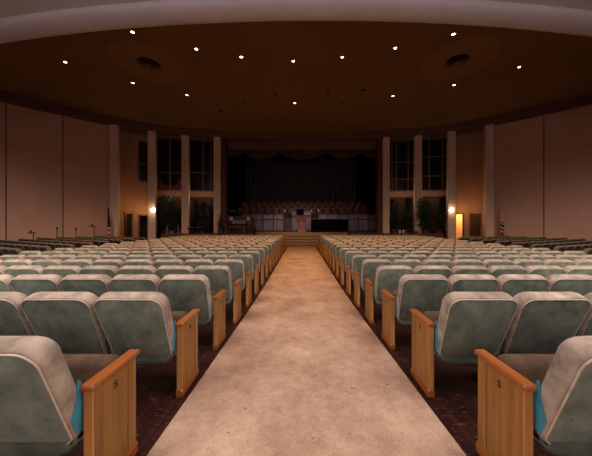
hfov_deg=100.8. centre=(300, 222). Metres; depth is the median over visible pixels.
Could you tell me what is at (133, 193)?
wall
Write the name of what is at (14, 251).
seat
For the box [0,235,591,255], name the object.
seats
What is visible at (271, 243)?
seat
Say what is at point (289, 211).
chair
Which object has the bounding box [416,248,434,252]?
seat
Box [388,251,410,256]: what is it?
seat
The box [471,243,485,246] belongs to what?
seat
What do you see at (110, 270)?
seat
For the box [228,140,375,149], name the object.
wall
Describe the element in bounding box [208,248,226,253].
seat
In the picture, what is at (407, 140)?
window
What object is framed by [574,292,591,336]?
seat
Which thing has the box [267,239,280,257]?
seat
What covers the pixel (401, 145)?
window glass
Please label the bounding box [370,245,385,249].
seat
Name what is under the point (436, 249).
seat
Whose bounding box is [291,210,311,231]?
rail
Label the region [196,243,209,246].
seat
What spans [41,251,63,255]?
seat
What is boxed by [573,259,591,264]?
seat
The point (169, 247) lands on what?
seat
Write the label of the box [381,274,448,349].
seat
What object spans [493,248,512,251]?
seat
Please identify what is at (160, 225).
climbing ivy
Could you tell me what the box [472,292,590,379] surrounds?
seat
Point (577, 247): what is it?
seat
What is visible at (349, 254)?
seat
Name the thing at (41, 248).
seat
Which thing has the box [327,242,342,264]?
seat
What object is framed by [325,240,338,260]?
seat
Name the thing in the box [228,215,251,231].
organ console
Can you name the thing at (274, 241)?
seat
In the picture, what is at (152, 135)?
column
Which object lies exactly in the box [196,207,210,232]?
potted shrub
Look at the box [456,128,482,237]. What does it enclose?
wall
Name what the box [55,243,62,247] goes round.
seat
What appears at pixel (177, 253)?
seat
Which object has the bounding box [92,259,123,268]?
seat
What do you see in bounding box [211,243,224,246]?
seat
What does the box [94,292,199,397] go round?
seat
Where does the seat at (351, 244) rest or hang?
on the floor at (454, 403)
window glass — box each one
[157,139,180,189]
[190,141,213,190]
[390,141,412,190]
[422,139,445,189]
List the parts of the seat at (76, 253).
panel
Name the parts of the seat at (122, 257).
panel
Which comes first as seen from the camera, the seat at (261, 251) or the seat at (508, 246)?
the seat at (261, 251)
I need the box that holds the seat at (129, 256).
[126,255,151,259]
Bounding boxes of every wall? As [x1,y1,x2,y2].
[0,101,108,240]
[120,128,147,236]
[157,134,213,196]
[157,197,211,238]
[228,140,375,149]
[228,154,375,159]
[390,134,445,196]
[391,197,445,238]
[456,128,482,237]
[456,214,461,239]
[494,104,591,240]
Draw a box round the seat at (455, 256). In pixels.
[453,255,478,259]
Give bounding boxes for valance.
[228,150,375,158]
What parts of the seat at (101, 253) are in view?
panel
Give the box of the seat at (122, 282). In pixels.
[109,274,160,291]
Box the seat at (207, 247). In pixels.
[201,245,217,249]
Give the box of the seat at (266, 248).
[252,245,271,272]
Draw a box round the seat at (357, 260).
[346,255,376,294]
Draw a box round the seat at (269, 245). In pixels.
[257,243,274,267]
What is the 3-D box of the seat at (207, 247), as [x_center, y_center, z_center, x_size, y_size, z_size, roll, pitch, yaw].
[-3.051,1.216,8.313,0.578,0.949,0.554,0,0,0]
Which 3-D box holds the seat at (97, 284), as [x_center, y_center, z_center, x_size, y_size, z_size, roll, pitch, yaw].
[-2.486,1.071,3.033,0.578,0.949,0.554,0,0,0]
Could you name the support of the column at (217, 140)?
on the floor at (454, 403)
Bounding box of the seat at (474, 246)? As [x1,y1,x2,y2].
[472,245,488,248]
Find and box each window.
[138,141,147,181]
[157,137,180,190]
[190,139,213,191]
[390,139,412,191]
[422,137,445,190]
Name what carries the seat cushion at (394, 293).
on the seat at (421, 292)
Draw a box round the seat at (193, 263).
[184,259,213,268]
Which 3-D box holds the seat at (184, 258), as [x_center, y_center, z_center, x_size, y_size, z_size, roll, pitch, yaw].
[-2.486,1.183,5.673,0.578,0.949,0.554,0,0,0]
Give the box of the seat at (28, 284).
[10,274,62,295]
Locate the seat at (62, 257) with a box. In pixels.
[50,255,76,260]
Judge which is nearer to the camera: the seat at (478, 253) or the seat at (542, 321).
the seat at (542, 321)
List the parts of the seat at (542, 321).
leg, backrest, panel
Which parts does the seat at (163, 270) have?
panel, backrest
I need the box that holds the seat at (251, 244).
[242,243,255,246]
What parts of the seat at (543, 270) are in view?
panel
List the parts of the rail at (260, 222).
panel, panel, panel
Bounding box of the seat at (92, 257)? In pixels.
[75,255,101,260]
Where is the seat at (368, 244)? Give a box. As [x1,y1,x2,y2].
[363,243,377,247]
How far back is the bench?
18.04 m
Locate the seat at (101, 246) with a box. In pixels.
[98,245,114,248]
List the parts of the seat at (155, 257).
panel, backrest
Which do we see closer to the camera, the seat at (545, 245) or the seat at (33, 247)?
the seat at (33, 247)
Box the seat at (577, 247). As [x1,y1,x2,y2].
[573,245,581,250]
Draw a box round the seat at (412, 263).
[392,259,421,268]
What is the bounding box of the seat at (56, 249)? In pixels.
[53,248,72,251]
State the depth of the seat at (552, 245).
9.10 m
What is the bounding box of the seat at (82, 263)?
[62,259,93,267]
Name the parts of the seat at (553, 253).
panel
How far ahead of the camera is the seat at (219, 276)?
3.73 m
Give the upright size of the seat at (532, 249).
0.949 m
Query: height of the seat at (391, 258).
0.949 m
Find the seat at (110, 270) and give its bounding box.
[80,265,118,277]
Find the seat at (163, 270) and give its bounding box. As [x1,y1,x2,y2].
[155,265,193,278]
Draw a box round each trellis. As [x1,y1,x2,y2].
[157,196,180,231]
[190,197,213,231]
[390,197,412,231]
[422,196,445,232]
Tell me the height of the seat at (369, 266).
0.949 m
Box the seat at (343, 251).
[335,248,357,278]
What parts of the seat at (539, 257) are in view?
backrest, panel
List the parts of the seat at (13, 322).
panel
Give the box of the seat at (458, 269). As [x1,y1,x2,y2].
[450,265,488,275]
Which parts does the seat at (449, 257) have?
backrest, panel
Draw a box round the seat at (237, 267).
[214,259,251,306]
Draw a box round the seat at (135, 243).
[133,243,148,245]
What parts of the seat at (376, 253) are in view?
backrest, panel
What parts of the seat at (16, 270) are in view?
panel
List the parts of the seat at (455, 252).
panel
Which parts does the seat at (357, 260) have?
panel, backrest, panel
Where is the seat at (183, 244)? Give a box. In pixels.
[180,243,194,246]
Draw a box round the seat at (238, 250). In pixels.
[227,248,245,253]
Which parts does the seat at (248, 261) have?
backrest, panel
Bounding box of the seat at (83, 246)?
[81,245,97,248]
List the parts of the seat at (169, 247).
backrest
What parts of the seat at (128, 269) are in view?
panel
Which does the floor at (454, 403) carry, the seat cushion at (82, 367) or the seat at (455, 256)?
the seat at (455, 256)
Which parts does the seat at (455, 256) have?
panel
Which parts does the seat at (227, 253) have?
panel, backrest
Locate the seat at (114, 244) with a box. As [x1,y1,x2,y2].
[103,243,117,246]
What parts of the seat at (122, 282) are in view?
panel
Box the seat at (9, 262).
[1,259,32,266]
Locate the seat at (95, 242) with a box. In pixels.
[92,240,100,246]
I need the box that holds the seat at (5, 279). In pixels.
[0,274,13,291]
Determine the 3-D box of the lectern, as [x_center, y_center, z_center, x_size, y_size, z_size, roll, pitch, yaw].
[0.073,0.108,18.740,0.840,1.200,0.620,0,0,0]
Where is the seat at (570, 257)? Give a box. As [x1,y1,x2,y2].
[554,255,580,260]
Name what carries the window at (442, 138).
in the wall at (408, 193)
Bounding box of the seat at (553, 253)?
[541,251,563,255]
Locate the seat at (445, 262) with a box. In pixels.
[422,259,452,268]
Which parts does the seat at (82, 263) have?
panel, backrest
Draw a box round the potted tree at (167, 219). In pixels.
[157,193,180,232]
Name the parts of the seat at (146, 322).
panel, backrest, panel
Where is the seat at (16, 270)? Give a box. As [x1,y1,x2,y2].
[4,265,44,276]
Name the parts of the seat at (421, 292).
panel, backrest, panel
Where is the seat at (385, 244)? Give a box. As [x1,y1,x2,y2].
[379,243,392,247]
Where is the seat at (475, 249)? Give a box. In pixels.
[473,248,492,252]
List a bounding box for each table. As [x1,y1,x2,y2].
[187,227,204,232]
[311,219,347,231]
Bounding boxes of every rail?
[241,214,283,231]
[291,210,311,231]
[317,214,375,231]
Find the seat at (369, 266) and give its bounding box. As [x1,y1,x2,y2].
[353,259,391,306]
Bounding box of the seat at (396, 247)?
[387,245,403,249]
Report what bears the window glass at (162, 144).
in the wall at (160, 193)
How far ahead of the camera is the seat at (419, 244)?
8.93 m
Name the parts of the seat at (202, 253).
panel, backrest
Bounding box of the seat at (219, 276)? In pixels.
[193,265,241,323]
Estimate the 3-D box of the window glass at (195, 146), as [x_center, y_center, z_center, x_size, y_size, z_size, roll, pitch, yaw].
[-7.587,-4.400,18.925,1.872,4.000,0.020,0,0,-8]
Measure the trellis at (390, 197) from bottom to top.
2.782 m
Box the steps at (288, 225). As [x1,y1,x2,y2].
[284,222,291,231]
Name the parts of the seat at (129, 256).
panel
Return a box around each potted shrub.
[173,214,180,232]
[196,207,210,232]
[216,215,224,232]
[388,213,400,232]
[398,214,413,232]
[435,209,446,233]
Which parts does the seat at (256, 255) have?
backrest, panel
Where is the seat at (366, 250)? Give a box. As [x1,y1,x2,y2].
[359,248,377,253]
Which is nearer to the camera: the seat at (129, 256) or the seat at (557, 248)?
the seat at (129, 256)
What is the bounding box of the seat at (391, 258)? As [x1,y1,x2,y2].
[377,255,402,262]
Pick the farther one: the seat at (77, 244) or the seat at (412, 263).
the seat at (77, 244)
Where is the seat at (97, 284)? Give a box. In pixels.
[60,274,111,297]
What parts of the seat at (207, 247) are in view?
backrest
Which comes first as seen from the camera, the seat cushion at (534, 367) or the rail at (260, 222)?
the seat cushion at (534, 367)
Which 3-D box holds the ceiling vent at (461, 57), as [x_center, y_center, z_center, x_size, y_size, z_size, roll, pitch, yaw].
[6.221,-6.427,9.755,2.700,0.044,2.700,0,0,0]
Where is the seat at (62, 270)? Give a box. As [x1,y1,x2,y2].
[42,265,81,277]
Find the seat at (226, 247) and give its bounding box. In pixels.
[218,245,234,249]
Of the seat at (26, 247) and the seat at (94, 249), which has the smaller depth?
the seat at (94, 249)
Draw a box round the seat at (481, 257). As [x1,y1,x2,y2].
[478,255,504,261]
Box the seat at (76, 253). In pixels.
[63,251,85,255]
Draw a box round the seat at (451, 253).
[432,251,453,256]
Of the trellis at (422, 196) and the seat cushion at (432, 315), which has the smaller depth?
the seat cushion at (432, 315)
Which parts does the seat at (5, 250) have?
panel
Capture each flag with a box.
[107,204,110,235]
[499,206,503,235]
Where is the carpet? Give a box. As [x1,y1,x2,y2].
[147,247,465,455]
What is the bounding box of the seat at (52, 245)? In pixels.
[47,243,56,250]
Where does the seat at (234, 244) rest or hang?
on the floor at (454, 403)
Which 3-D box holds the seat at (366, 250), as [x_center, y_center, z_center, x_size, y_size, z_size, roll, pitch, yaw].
[1.974,1.210,7.433,0.578,0.949,0.554,0,0,0]
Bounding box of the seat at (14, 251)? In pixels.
[9,248,22,254]
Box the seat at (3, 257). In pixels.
[0,255,24,260]
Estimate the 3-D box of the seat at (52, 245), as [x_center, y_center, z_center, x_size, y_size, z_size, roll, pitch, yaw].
[-9.233,1.222,9.362,0.578,0.949,0.554,0,0,24]
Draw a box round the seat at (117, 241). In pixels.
[114,239,123,243]
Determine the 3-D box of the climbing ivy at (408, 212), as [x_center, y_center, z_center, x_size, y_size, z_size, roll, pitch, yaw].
[8.014,-0.581,18.604,0.879,2.773,0.322,0,0,0]
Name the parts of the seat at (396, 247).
backrest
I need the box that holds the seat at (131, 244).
[118,243,132,246]
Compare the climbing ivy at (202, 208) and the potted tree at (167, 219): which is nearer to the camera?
the potted tree at (167, 219)
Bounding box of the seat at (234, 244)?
[227,243,240,246]
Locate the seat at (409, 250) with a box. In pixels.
[397,248,415,252]
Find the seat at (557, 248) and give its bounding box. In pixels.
[553,246,566,251]
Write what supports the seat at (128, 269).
on the floor at (454, 403)
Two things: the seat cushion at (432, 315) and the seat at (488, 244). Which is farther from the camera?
the seat at (488, 244)
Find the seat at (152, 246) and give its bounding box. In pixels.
[149,245,165,249]
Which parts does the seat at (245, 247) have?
backrest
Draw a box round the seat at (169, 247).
[166,245,183,249]
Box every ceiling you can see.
[0,0,591,43]
[0,21,591,134]
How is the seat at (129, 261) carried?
on the floor at (454, 403)
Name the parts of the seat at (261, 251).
backrest, panel, panel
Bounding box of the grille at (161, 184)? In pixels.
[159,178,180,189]
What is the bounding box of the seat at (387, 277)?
[364,265,413,323]
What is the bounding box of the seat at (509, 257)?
[504,255,529,260]
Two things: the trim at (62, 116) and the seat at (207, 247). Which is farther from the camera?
the trim at (62, 116)
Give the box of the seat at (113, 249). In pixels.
[111,248,130,252]
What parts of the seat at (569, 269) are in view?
panel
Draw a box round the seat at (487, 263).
[482,259,513,268]
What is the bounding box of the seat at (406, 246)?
[404,245,420,248]
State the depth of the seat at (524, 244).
9.69 m
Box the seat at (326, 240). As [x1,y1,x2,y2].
[323,239,335,257]
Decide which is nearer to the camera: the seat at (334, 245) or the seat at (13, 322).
the seat at (13, 322)
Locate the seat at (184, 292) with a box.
[159,274,226,349]
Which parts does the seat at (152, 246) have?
backrest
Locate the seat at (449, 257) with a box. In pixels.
[428,255,453,261]
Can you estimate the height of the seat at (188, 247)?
0.949 m
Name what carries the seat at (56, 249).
on the floor at (454, 403)
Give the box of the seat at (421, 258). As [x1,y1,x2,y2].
[402,255,427,261]
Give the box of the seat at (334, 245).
[329,243,346,267]
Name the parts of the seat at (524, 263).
backrest, panel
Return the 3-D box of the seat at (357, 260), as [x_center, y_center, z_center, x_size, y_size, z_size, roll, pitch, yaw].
[1.391,1.183,5.684,0.612,0.949,0.576,0,0,0]
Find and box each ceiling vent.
[107,39,185,82]
[420,35,500,80]
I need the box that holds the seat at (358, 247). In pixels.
[353,245,368,250]
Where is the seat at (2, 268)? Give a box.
[0,265,7,273]
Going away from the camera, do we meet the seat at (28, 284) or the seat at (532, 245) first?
the seat at (28, 284)
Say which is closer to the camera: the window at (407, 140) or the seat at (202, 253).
the seat at (202, 253)
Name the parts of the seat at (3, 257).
panel, backrest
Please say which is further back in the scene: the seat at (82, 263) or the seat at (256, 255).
the seat at (256, 255)
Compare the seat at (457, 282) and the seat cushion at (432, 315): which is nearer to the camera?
the seat cushion at (432, 315)
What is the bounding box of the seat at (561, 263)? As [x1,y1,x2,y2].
[542,259,574,267]
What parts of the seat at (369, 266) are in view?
panel, backrest, panel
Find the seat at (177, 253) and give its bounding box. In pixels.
[172,251,194,256]
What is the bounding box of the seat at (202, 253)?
[194,251,215,256]
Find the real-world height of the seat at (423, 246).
0.949 m
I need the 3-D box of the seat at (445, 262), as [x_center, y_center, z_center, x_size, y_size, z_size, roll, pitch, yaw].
[2.539,1.155,4.793,0.578,0.949,0.554,0,0,0]
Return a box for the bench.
[228,226,245,232]
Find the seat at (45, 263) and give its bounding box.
[31,259,63,267]
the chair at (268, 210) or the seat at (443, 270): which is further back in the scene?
the chair at (268, 210)
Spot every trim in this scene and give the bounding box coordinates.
[5,103,6,239]
[62,116,62,236]
[221,139,227,232]
[376,139,381,232]
[543,115,543,236]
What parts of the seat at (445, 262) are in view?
backrest, panel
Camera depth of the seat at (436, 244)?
8.93 m
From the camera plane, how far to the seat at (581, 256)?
5.42 m
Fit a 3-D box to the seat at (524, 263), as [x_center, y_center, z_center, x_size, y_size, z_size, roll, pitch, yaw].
[4.234,1.155,4.793,0.578,0.949,0.554,0,0,0]
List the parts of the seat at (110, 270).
panel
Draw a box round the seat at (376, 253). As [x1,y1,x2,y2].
[367,251,388,256]
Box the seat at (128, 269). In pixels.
[118,265,156,274]
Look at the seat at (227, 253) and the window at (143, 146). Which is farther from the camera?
the window at (143, 146)
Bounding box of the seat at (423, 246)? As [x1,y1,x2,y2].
[421,245,437,248]
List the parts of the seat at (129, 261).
panel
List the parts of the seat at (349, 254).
panel, backrest, panel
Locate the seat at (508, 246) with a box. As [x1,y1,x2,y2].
[506,245,523,248]
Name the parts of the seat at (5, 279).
panel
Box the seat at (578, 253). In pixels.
[563,251,585,255]
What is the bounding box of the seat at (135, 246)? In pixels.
[132,245,148,248]
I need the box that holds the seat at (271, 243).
[261,242,276,264]
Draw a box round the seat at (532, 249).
[531,248,550,251]
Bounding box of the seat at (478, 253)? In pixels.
[476,251,497,255]
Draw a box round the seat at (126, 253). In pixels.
[107,251,128,256]
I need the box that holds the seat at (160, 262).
[153,259,183,268]
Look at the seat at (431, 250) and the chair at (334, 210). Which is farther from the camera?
the chair at (334, 210)
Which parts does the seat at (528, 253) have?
panel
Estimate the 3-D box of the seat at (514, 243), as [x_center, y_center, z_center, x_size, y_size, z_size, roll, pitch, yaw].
[8.260,1.223,9.696,0.612,0.949,0.576,0,0,-24]
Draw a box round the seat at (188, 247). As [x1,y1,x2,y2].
[184,245,200,249]
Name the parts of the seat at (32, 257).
panel, backrest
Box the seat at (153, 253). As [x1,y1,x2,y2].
[151,251,172,256]
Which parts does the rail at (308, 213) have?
panel, panel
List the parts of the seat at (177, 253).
panel, backrest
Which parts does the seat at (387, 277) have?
panel, backrest, panel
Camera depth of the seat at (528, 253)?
6.29 m
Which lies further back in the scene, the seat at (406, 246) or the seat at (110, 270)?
the seat at (406, 246)
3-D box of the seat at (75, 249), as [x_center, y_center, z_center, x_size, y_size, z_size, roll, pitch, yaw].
[-6.441,1.210,7.433,0.578,0.949,0.554,0,0,0]
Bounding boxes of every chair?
[242,208,248,213]
[249,208,256,213]
[257,208,263,213]
[264,208,271,213]
[272,208,278,213]
[279,208,285,213]
[287,208,292,217]
[317,208,323,213]
[324,208,330,213]
[332,208,338,213]
[339,208,345,213]
[346,208,353,213]
[354,208,360,213]
[361,208,368,213]
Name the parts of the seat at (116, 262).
panel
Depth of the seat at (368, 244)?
8.93 m
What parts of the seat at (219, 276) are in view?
panel, backrest, panel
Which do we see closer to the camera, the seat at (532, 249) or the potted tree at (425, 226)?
the seat at (532, 249)
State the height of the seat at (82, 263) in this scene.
0.949 m
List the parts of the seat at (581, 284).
panel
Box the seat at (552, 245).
[548,243,557,250]
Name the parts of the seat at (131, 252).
panel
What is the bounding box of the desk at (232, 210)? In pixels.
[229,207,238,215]
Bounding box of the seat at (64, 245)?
[63,244,74,248]
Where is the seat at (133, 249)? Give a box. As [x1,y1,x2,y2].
[130,248,149,251]
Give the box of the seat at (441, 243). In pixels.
[440,243,454,246]
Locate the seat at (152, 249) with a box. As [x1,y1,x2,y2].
[150,248,168,252]
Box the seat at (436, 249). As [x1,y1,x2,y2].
[435,248,454,252]
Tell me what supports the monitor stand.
on the floor at (161, 235)
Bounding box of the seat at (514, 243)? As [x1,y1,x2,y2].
[511,242,521,245]
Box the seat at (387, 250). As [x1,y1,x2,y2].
[378,248,396,252]
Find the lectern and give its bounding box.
[296,216,307,231]
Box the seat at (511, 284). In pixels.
[496,274,548,296]
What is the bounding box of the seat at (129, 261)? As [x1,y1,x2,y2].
[123,259,153,265]
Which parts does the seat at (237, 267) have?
panel, backrest, panel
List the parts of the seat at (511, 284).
panel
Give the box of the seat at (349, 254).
[340,251,366,285]
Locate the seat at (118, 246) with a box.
[115,245,131,248]
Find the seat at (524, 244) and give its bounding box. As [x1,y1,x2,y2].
[521,242,529,247]
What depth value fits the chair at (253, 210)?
21.86 m
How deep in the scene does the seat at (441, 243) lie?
8.94 m
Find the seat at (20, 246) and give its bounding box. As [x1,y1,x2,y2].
[16,244,24,250]
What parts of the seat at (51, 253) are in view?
panel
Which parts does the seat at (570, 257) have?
backrest, panel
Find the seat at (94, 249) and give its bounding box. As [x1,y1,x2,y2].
[92,248,111,251]
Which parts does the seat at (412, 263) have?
backrest, panel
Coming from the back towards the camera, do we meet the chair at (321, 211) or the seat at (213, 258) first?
the chair at (321, 211)
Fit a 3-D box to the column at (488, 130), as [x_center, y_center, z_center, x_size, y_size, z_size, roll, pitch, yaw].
[11.800,-2.250,15.400,0.440,7.900,0.500,0,0,22]
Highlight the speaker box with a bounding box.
[221,225,226,232]
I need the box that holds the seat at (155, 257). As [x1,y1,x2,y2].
[152,255,177,261]
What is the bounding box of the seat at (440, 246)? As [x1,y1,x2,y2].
[438,245,454,248]
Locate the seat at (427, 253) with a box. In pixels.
[410,251,431,256]
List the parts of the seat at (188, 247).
backrest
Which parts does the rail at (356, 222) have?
panel, panel, panel, panel, panel, panel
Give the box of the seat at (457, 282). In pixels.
[447,274,498,293]
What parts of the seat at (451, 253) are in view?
backrest, panel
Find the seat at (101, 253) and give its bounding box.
[85,251,107,255]
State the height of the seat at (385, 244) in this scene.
0.949 m
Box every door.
[124,213,132,236]
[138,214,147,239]
[140,216,146,239]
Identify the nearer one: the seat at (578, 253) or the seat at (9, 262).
the seat at (9, 262)
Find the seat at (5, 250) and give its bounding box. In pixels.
[1,247,10,254]
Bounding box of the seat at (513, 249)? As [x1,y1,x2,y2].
[512,248,531,251]
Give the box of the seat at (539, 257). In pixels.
[529,255,555,260]
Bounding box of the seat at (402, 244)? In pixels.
[394,243,407,246]
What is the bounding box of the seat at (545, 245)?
[541,243,549,247]
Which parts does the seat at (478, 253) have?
panel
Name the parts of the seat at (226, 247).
backrest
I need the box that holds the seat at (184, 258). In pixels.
[177,255,202,261]
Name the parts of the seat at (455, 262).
panel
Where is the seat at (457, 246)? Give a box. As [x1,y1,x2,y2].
[455,245,471,247]
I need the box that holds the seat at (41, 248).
[39,246,51,251]
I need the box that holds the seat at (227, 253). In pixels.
[216,251,237,257]
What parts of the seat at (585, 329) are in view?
panel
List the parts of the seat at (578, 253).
panel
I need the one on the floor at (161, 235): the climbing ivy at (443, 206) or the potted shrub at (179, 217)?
the potted shrub at (179, 217)
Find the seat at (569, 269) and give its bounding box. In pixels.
[562,265,591,275]
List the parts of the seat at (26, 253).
panel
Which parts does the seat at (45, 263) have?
panel, backrest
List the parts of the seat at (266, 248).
backrest, panel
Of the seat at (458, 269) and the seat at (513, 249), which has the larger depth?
the seat at (513, 249)
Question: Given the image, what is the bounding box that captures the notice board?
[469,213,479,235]
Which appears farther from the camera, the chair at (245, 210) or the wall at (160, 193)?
the chair at (245, 210)
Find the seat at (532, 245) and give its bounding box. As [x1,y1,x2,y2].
[530,244,541,248]
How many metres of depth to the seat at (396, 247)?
8.05 m
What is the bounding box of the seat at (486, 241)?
[481,239,489,243]
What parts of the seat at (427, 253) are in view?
backrest, panel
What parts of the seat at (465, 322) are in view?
panel, backrest, panel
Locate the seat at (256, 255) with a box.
[238,251,264,285]
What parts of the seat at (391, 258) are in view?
backrest, panel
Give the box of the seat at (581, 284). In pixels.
[545,274,591,295]
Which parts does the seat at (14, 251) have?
panel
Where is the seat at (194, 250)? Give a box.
[188,248,207,252]
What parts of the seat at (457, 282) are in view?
panel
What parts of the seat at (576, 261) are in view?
panel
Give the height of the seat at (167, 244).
0.949 m
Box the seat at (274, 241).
[264,240,278,260]
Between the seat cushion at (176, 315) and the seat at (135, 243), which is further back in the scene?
the seat at (135, 243)
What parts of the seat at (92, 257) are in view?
panel, backrest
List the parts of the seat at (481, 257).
backrest, panel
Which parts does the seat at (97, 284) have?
panel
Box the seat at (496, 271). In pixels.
[488,265,526,277]
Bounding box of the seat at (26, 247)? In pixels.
[23,245,31,250]
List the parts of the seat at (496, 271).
panel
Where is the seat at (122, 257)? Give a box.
[101,255,126,261]
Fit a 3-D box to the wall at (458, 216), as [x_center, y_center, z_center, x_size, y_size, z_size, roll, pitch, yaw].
[12.100,0.225,18.830,1.479,2.950,1.914,0,0,33]
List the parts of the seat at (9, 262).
panel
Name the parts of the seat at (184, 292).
panel, backrest, panel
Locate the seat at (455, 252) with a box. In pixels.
[454,251,475,255]
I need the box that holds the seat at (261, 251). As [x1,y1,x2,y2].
[246,248,268,278]
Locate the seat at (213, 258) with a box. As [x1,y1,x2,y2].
[203,255,227,262]
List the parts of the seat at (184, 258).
panel, backrest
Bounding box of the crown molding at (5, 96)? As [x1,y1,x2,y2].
[0,89,591,141]
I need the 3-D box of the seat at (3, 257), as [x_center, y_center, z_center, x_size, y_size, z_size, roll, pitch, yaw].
[-6.441,1.183,5.673,0.578,0.949,0.554,0,0,0]
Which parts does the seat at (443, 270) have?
backrest, panel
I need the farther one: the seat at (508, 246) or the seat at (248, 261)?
the seat at (508, 246)
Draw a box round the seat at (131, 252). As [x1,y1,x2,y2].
[129,251,150,254]
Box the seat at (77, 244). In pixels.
[75,242,83,247]
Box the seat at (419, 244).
[409,243,423,246]
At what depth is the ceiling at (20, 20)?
5.31 m
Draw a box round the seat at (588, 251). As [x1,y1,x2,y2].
[583,248,591,254]
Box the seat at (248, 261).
[228,255,259,294]
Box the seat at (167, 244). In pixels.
[165,243,178,246]
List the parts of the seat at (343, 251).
panel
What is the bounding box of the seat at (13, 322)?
[0,292,35,335]
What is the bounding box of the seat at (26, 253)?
[19,251,41,255]
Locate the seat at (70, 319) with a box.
[21,292,113,354]
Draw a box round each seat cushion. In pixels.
[63,354,116,384]
[171,311,186,347]
[390,291,397,316]
[423,311,439,323]
[497,354,554,384]
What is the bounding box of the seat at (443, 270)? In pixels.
[413,265,451,278]
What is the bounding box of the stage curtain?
[228,159,363,214]
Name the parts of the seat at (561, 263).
backrest, panel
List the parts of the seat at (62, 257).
panel, backrest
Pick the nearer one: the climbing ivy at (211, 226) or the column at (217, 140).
the column at (217, 140)
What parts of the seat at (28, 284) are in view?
panel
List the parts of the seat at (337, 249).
backrest, panel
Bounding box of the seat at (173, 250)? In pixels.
[169,248,187,252]
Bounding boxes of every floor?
[61,247,555,455]
[159,231,443,237]
[228,211,352,228]
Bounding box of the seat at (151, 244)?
[149,243,163,246]
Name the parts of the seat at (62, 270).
panel, backrest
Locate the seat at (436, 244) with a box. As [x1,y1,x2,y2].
[425,243,439,246]
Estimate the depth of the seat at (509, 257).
5.41 m
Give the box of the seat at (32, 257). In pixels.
[24,255,50,260]
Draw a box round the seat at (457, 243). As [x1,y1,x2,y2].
[455,243,470,245]
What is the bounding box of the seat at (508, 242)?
[504,240,511,245]
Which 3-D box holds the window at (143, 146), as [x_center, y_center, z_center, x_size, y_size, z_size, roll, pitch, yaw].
[-11.444,-4.445,17.869,0.734,2.910,0.100,0,0,-37]
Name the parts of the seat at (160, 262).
panel, backrest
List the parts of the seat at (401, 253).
backrest, panel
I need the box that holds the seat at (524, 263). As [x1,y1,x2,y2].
[512,259,543,267]
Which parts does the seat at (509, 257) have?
backrest, panel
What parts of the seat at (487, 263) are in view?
panel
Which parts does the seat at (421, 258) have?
backrest, panel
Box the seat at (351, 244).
[348,243,361,247]
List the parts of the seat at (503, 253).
backrest, panel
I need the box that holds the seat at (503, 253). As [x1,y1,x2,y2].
[497,251,519,256]
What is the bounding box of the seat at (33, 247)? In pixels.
[30,245,39,250]
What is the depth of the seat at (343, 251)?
7.25 m
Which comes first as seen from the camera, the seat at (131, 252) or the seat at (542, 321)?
the seat at (542, 321)
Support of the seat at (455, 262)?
on the floor at (454, 403)
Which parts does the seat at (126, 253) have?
panel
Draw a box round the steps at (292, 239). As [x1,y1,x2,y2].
[256,232,347,246]
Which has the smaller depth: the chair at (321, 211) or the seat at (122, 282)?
the seat at (122, 282)
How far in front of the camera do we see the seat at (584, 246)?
8.53 m
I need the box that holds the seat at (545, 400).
[474,336,591,455]
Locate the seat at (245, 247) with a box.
[235,245,251,249]
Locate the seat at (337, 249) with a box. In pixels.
[332,245,351,272]
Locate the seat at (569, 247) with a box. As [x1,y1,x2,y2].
[565,245,574,250]
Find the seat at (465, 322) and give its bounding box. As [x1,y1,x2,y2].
[410,292,517,397]
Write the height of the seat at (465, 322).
0.949 m
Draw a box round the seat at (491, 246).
[489,245,506,248]
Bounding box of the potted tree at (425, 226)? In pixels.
[414,197,438,233]
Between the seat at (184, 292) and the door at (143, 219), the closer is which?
the seat at (184, 292)
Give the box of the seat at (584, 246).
[580,244,588,250]
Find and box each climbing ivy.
[157,203,166,232]
[191,199,200,232]
[199,202,207,231]
[206,204,213,231]
[390,199,398,231]
[402,197,411,232]
[437,195,445,232]
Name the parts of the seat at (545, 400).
panel, backrest, panel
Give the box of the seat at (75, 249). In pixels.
[73,248,92,251]
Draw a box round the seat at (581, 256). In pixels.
[580,255,591,258]
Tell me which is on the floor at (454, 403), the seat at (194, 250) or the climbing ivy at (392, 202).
the seat at (194, 250)
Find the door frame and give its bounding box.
[456,213,463,236]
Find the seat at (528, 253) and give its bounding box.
[519,251,541,255]
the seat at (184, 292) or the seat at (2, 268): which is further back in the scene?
the seat at (2, 268)
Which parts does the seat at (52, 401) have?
panel, backrest, panel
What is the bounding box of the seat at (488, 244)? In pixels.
[486,243,500,246]
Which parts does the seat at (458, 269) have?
panel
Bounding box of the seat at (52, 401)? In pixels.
[0,336,139,455]
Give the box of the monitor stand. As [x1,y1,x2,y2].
[293,209,307,214]
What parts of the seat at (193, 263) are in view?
panel, backrest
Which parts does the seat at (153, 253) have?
panel, backrest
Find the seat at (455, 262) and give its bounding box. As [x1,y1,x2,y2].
[452,259,482,265]
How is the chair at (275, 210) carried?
on the floor at (314, 216)
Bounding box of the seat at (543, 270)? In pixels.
[525,265,564,276]
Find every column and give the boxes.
[109,124,119,236]
[148,131,156,238]
[181,135,189,232]
[214,137,220,232]
[382,137,389,232]
[413,135,421,232]
[446,131,455,239]
[483,124,493,236]
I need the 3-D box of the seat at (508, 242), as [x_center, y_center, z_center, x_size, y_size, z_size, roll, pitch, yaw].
[8.796,1.225,10.723,0.578,0.949,0.554,0,0,-24]
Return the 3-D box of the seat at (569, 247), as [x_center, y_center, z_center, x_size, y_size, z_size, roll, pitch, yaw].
[8.796,1.216,8.323,0.578,0.949,0.554,0,0,-24]
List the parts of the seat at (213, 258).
panel, backrest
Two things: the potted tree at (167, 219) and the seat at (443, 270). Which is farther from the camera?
the potted tree at (167, 219)
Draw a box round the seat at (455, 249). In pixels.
[454,248,473,250]

